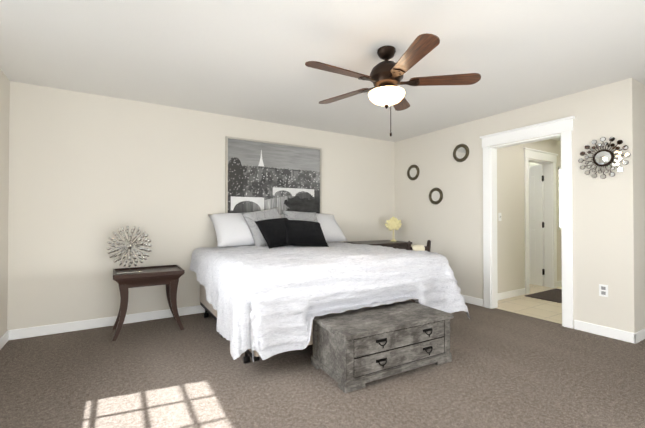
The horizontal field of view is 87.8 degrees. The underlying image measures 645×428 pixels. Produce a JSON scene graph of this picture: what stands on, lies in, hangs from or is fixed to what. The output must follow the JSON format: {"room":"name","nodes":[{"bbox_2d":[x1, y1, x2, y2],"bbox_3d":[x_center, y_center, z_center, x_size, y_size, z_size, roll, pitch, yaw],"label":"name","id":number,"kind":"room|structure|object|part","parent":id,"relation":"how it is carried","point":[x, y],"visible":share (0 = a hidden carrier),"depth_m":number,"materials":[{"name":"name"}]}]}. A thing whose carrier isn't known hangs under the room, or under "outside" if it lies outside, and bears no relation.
{"room":"bedroom","nodes":[
{"label":"bedroom","id":0,"kind":"room"},
{"bbox_2d":[0,69,9,337],"bbox_3d":[-1.573,-0.061,0.789,0.120,2.440,5.470,0,-1,-32],"label":"wall","id":1,"kind":"structure","parent":0,"point":[4,134],"depth_m":3.03,"materials":[{"name":"paint"}]},
{"bbox_2d":[0,330,9,349],"bbox_3d":[-1.523,1.111,0.824,0.014,0.095,5.440,0,-1,-32],"label":"baseboard","id":2,"kind":"structure","parent":1,"relation":"attached to","point":[5,338],"depth_m":3.04,"materials":[{"name":"white wood"}]},
{"bbox_2d":[7,81,394,329],"bbox_3d":[-0.892,-0.022,4.487,5.150,2.440,0.120,0,-1,-32],"label":"wall","id":3,"kind":"structure","parent":0,"point":[89,174],"depth_m":3.62,"materials":[{"name":"paint"}]},
{"bbox_2d":[10,305,204,339],"bbox_3d":[-0.844,1.150,4.425,4.880,0.095,0.014,0,-1,-32],"label":"baseboard","id":4,"kind":"structure","parent":3,"relation":"attached to","point":[29,332],"depth_m":3.48,"materials":[{"name":"white wood"}]},
{"bbox_2d":[225,136,321,214],"bbox_3d":[-0.618,-0.471,4.570,1.400,1.000,0.028,0,-1,-32],"label":"framed picture","id":5,"kind":"object","parent":3,"relation":"attached to","point":[260,175],"visible":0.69,"depth_m":4.52,"materials":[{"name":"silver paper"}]},
{"bbox_2d":[0,302,644,427],"bbox_3d":[1.201,1.206,2.479,6.630,0.060,5.710,0,-1,-32],"label":"floor carpet","id":6,"kind":"object","parent":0,"point":[504,369],"visible":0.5,"depth_m":2.32,"materials":[{"name":"brown carpet"}]},
{"bbox_2d":[112,265,184,340],"bbox_3d":[-1.794,0.879,3.453,0.634,0.615,0.480,0,-1,-32],"label":"nightstand","id":7,"kind":"object","parent":6,"relation":"on","point":[168,276],"visible":1,"depth_m":3.34,"materials":[{"name":"brown wood"}]},
{"bbox_2d":[106,226,151,273],"bbox_3d":[-1.929,0.351,3.348,0.396,0.473,0.142,0,-1,-32],"label":"sculpture","id":8,"kind":"object","parent":7,"relation":"on","point":[128,247],"visible":1,"depth_m":3.35,"materials":[{"name":"silver metal"}]},
{"bbox_2d":[189,207,469,362],"bbox_3d":[-0.068,0.545,3.636,2.318,1.287,2.151,0,-1,-32],"label":"bed","id":9,"kind":"object","parent":6,"relation":"on","point":[273,281],"visible":1,"depth_m":2.87,"materials":[{"name":"white fabric"}]},
{"bbox_3d":[-0.158,1.102,3.719,1.918,0.175,1.865,0,-1,-32],"label":"frame","id":10,"kind":"part","parent":9,"relation":"part of","materials":[{"name":"black metal"}]},
{"bbox_2d":[208,213,254,246],"bbox_3d":[-0.892,0.182,4.112,0.900,0.217,0.540,0,42,-34],"label":"pillow","id":11,"kind":"object","parent":9,"relation":"on","point":[232,230],"depth_m":3.89,"materials":[{"name":"white fabric"}]},
{"bbox_2d":[241,207,280,246],"bbox_3d":[-0.665,0.155,4.067,0.500,0.520,0.144,-11,-28,-36],"label":"pillow","id":12,"kind":"object","parent":9,"relation":"on","point":[249,220],"depth_m":3.97,"materials":[{"name":"grey fabric"}]},
{"bbox_2d":[254,218,287,248],"bbox_3d":[-0.515,0.211,3.957,0.460,0.420,0.174,-6,-41,-39],"label":"pillow","id":13,"kind":"object","parent":9,"relation":"on","point":[273,232],"depth_m":3.86,"materials":[{"name":"black fabric"}]},
{"bbox_2d":[282,210,317,221],"bbox_3d":[-0.243,0.167,4.336,0.500,0.520,0.145,4,-38,-28],"label":"pillow","id":14,"kind":"object","parent":9,"relation":"on","point":[290,215],"depth_m":4.35,"materials":[{"name":"grey fabric"}]},
{"bbox_2d":[284,220,328,246],"bbox_3d":[-0.214,0.226,4.001,0.520,0.183,0.420,5,38,-22],"label":"pillow","id":15,"kind":"object","parent":9,"relation":"on","point":[297,233],"depth_m":3.90,"materials":[{"name":"black fabric"}]},
{"bbox_2d":[280,214,347,241],"bbox_3d":[-0.125,0.186,4.583,0.900,0.218,0.540,0,42,-30],"label":"pillow","id":16,"kind":"object","parent":9,"relation":"on","point":[332,232],"depth_m":4.58,"materials":[{"name":"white fabric"}]},
{"bbox_2d":[347,240,411,249],"bbox_3d":[0.842,0.814,5.085,0.880,0.780,0.560,0,-1,-32],"label":"desk","id":17,"kind":"object","parent":6,"relation":"on","point":[396,244],"visible":0.23,"depth_m":4.97,"materials":[{"name":"brown wood"}]},
{"bbox_2d":[385,217,401,241],"bbox_3d":[1.099,0.231,5.203,0.232,0.385,0.141,0,-1,-32],"label":"tree ornament","id":18,"kind":"object","parent":17,"relation":"on","point":[394,223],"visible":1,"depth_m":5.20,"materials":[{"name":"beige ceramic"}]},
{"bbox_2d":[311,301,453,392],"bbox_3d":[0.474,0.988,2.646,1.028,0.380,0.514,0,-1,-29],"label":"chest","id":19,"kind":"object","parent":6,"relation":"on","point":[355,350],"visible":0.98,"depth_m":2.44,"materials":[{"name":"grey wood"}]},
{"bbox_2d":[407,240,430,251],"bbox_3d":[1.123,0.766,4.418,0.402,0.861,0.470,0,-1,-32],"label":"chair","id":20,"kind":"object","parent":6,"relation":"on","point":[418,247],"visible":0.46,"depth_m":4.22,"materials":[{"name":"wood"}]},
{"bbox_2d":[0,0,644,141],"bbox_3d":[1.712,-1.298,3.012,8.030,0.080,6.040,0,-1,-32],"label":"ceiling","id":21,"kind":"structure","parent":0,"point":[247,59],"depth_m":2.62,"materials":[{"name":"paint"}]},
{"bbox_2d":[305,33,480,135],"bbox_3d":[0.444,-0.920,2.555,1.275,0.684,1.319,0,-1,-32],"label":"fan","id":22,"kind":"object","parent":21,"relation":"hanging from","point":[385,77],"visible":0.98,"depth_m":2.48,"materials":[{"name":"brown wood"}]},
{"bbox_3d":[0.154,-1.004,2.388,0.605,0.019,0.140,0,10,-29],"label":"blade","id":23,"kind":"part","parent":22,"relation":"part of","materials":[{"name":"brown wood"}]},
{"bbox_3d":[0.208,-0.999,2.840,0.605,0.019,0.140,-1,10,43],"label":"blade","id":24,"kind":"part","parent":22,"relation":"part of","materials":[{"name":"brown wood"}]},
{"bbox_3d":[0.492,-0.888,2.576,0.280,0.097,0.280,0,-1,-32],"label":"lamp shade","id":25,"kind":"part","parent":22,"relation":"part of","materials":[{"name":"white glass"}]},
{"bbox_3d":[0.503,-0.768,2.550,0.039,0.380,0.085,0,-1,-32],"label":"chain","id":26,"kind":"part","parent":22,"relation":"part of","materials":[{"name":"brown metal"}]},
{"bbox_3d":[0.654,-0.998,2.929,0.140,0.019,0.605,-12,-6,24],"label":"blade","id":27,"kind":"part","parent":22,"relation":"part of","materials":[{"name":"brown wood"}]},
{"bbox_3d":[0.568,-1.006,2.197,0.140,0.019,0.605,11,-3,-11],"label":"blade","id":28,"kind":"part","parent":22,"relation":"part of","materials":[{"name":"brown wood"}]},
{"bbox_3d":[0.877,-1.003,2.532,0.605,0.019,0.140,0,-12,7],"label":"blade","id":29,"kind":"part","parent":22,"relation":"part of","materials":[{"name":"brown wood"}]},
{"bbox_2d":[395,82,617,328],"bbox_3d":[2.063,-0.022,4.481,0.120,2.440,2.980,0,-1,-32],"label":"wall","id":30,"kind":"structure","parent":0,"point":[449,226],"depth_m":4.28,"materials":[{"name":"paint"}]},
{"bbox_2d":[407,165,419,179],"bbox_3d":[1.442,-0.663,5.351,0.032,0.250,0.250,0,-1,-32],"label":"round mirror","id":31,"kind":"object","parent":30,"relation":"attached to","point":[413,171],"visible":1,"depth_m":5.35,"materials":[{"name":"brown metal"}]},
{"bbox_2d":[429,188,442,203],"bbox_3d":[1.672,-0.267,4.972,0.032,0.250,0.250,0,-1,-32],"label":"round mirror","id":32,"kind":"object","parent":30,"relation":"attached to","point":[435,195],"visible":1,"depth_m":4.96,"materials":[{"name":"brown metal"}]},
{"bbox_2d":[453,144,468,161],"bbox_3d":[1.897,-0.841,4.612,0.032,0.250,0.250,0,-1,-32],"label":"round mirror","id":33,"kind":"object","parent":30,"relation":"attached to","point":[460,152],"visible":1,"depth_m":4.61,"materials":[{"name":"brown metal"}]},
{"bbox_2d":[461,294,482,306],"bbox_3d":[1.660,1.156,4.996,0.014,0.095,1.580,0,-1,-32],"label":"baseboard","id":34,"kind":"structure","parent":30,"relation":"attached to","point":[468,299],"depth_m":4.43,"materials":[{"name":"white wood"}]},
{"bbox_2d":[480,116,574,328],"bbox_3d":[2.395,0.092,3.939,0.198,2.200,1.050,0,-1,-32],"label":"door frame","id":35,"kind":"structure","parent":30,"relation":"attached to","point":[563,127],"depth_m":3.86,"materials":[{"name":"white wood"}]},
{"bbox_2d":[574,320,631,342],"bbox_3d":[2.717,1.137,3.275,0.014,0.095,0.440,0,-1,-32],"label":"baseboard","id":36,"kind":"structure","parent":30,"relation":"attached to","point":[609,332],"depth_m":3.25,"materials":[{"name":"white wood"}]},
{"bbox_2d":[599,284,607,296],"bbox_3d":[2.733,0.745,3.259,0.008,0.116,0.072,0,-1,-32],"label":"electrical outlet plate","id":37,"kind":"object","parent":30,"relation":"attached to","point":[603,290],"visible":1,"depth_m":3.26,"materials":[{"name":"white plastic"}]},
{"bbox_2d":[578,137,630,178],"bbox_3d":[2.728,-0.545,3.259,0.030,0.408,0.407,0,-1,-32],"label":"sunburst mirror","id":38,"kind":"object","parent":30,"relation":"attached to","point":[604,157],"visible":1,"depth_m":3.25,"materials":[{"name":"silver metal"}]},
{"bbox_2d":[497,284,561,323],"bbox_3d":[3.255,1.237,5.335,2.940,0.060,3.410,0,-1,-32],"label":"floor","id":39,"kind":"structure","parent":0,"point":[551,311],"depth_m":4.33,"materials":[{"name":"beige tile"}]},
{"bbox_2d":[525,289,561,302],"bbox_3d":[3.476,1.196,4.938,0.940,0.011,0.480,0,-1,-32],"label":"rug","id":40,"kind":"object","parent":39,"relation":"on","point":[553,295],"visible":0.65,"depth_m":4.89,"materials":[{"name":"brown fabric"}]},
{"bbox_2d":[497,139,561,292],"bbox_3d":[3.325,-0.014,5.292,2.880,2.440,0.120,0,-1,-32],"label":"wall","id":41,"kind":"structure","parent":0,"point":[510,227],"depth_m":4.89,"materials":[{"name":"paint"}]},
{"bbox_2d":[498,288,524,299],"bbox_3d":[2.627,1.153,4.772,0.960,0.095,0.014,0,-1,-32],"label":"baseboard","id":42,"kind":"structure","parent":41,"relation":"attached to","point":[504,295],"depth_m":4.82,"materials":[{"name":"white wood"}]},
{"bbox_2d":[523,147,557,293],"bbox_3d":[3.223,0.110,5.659,1.010,2.200,0.933,0,-1,-32],"label":"door frame","id":43,"kind":"structure","parent":41,"relation":"attached to","point":[550,232],"depth_m":5.55,"materials":[{"name":"white wood"}]},
{"bbox_2d":[558,167,560,229],"bbox_3d":[4.160,-0.264,5.769,0.560,1.050,0.065,0,-1,-32],"label":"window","id":44,"kind":"structure","parent":41,"relation":"in","point":[559,198],"depth_m":5.61,"materials":[{"name":"white"}]},
{"bbox_2d":[529,162,542,165],"bbox_3d":[4.046,0.002,6.755,0.120,2.440,1.620,0,-1,-32],"label":"wall","id":45,"kind":"structure","parent":0,"point":[532,164],"depth_m":6.53,"materials":[{"name":"paint"}]},
{"bbox_2d":[615,78,644,332],"bbox_3d":[4.101,-0.028,3.914,3.000,2.440,0.120,0,-1,-32],"label":"wall","id":46,"kind":"structure","parent":0,"point":[630,134],"depth_m":3.14,"materials":[{"name":"paint"}]},
{"bbox_2d":[632,328,644,343],"bbox_3d":[3.469,1.139,3.435,1.464,0.095,0.014,0,-1,-32],"label":"baseboard","id":47,"kind":"structure","parent":46,"relation":"attached to","point":[638,336],"depth_m":3.08,"materials":[{"name":"white wood"}]}
]}

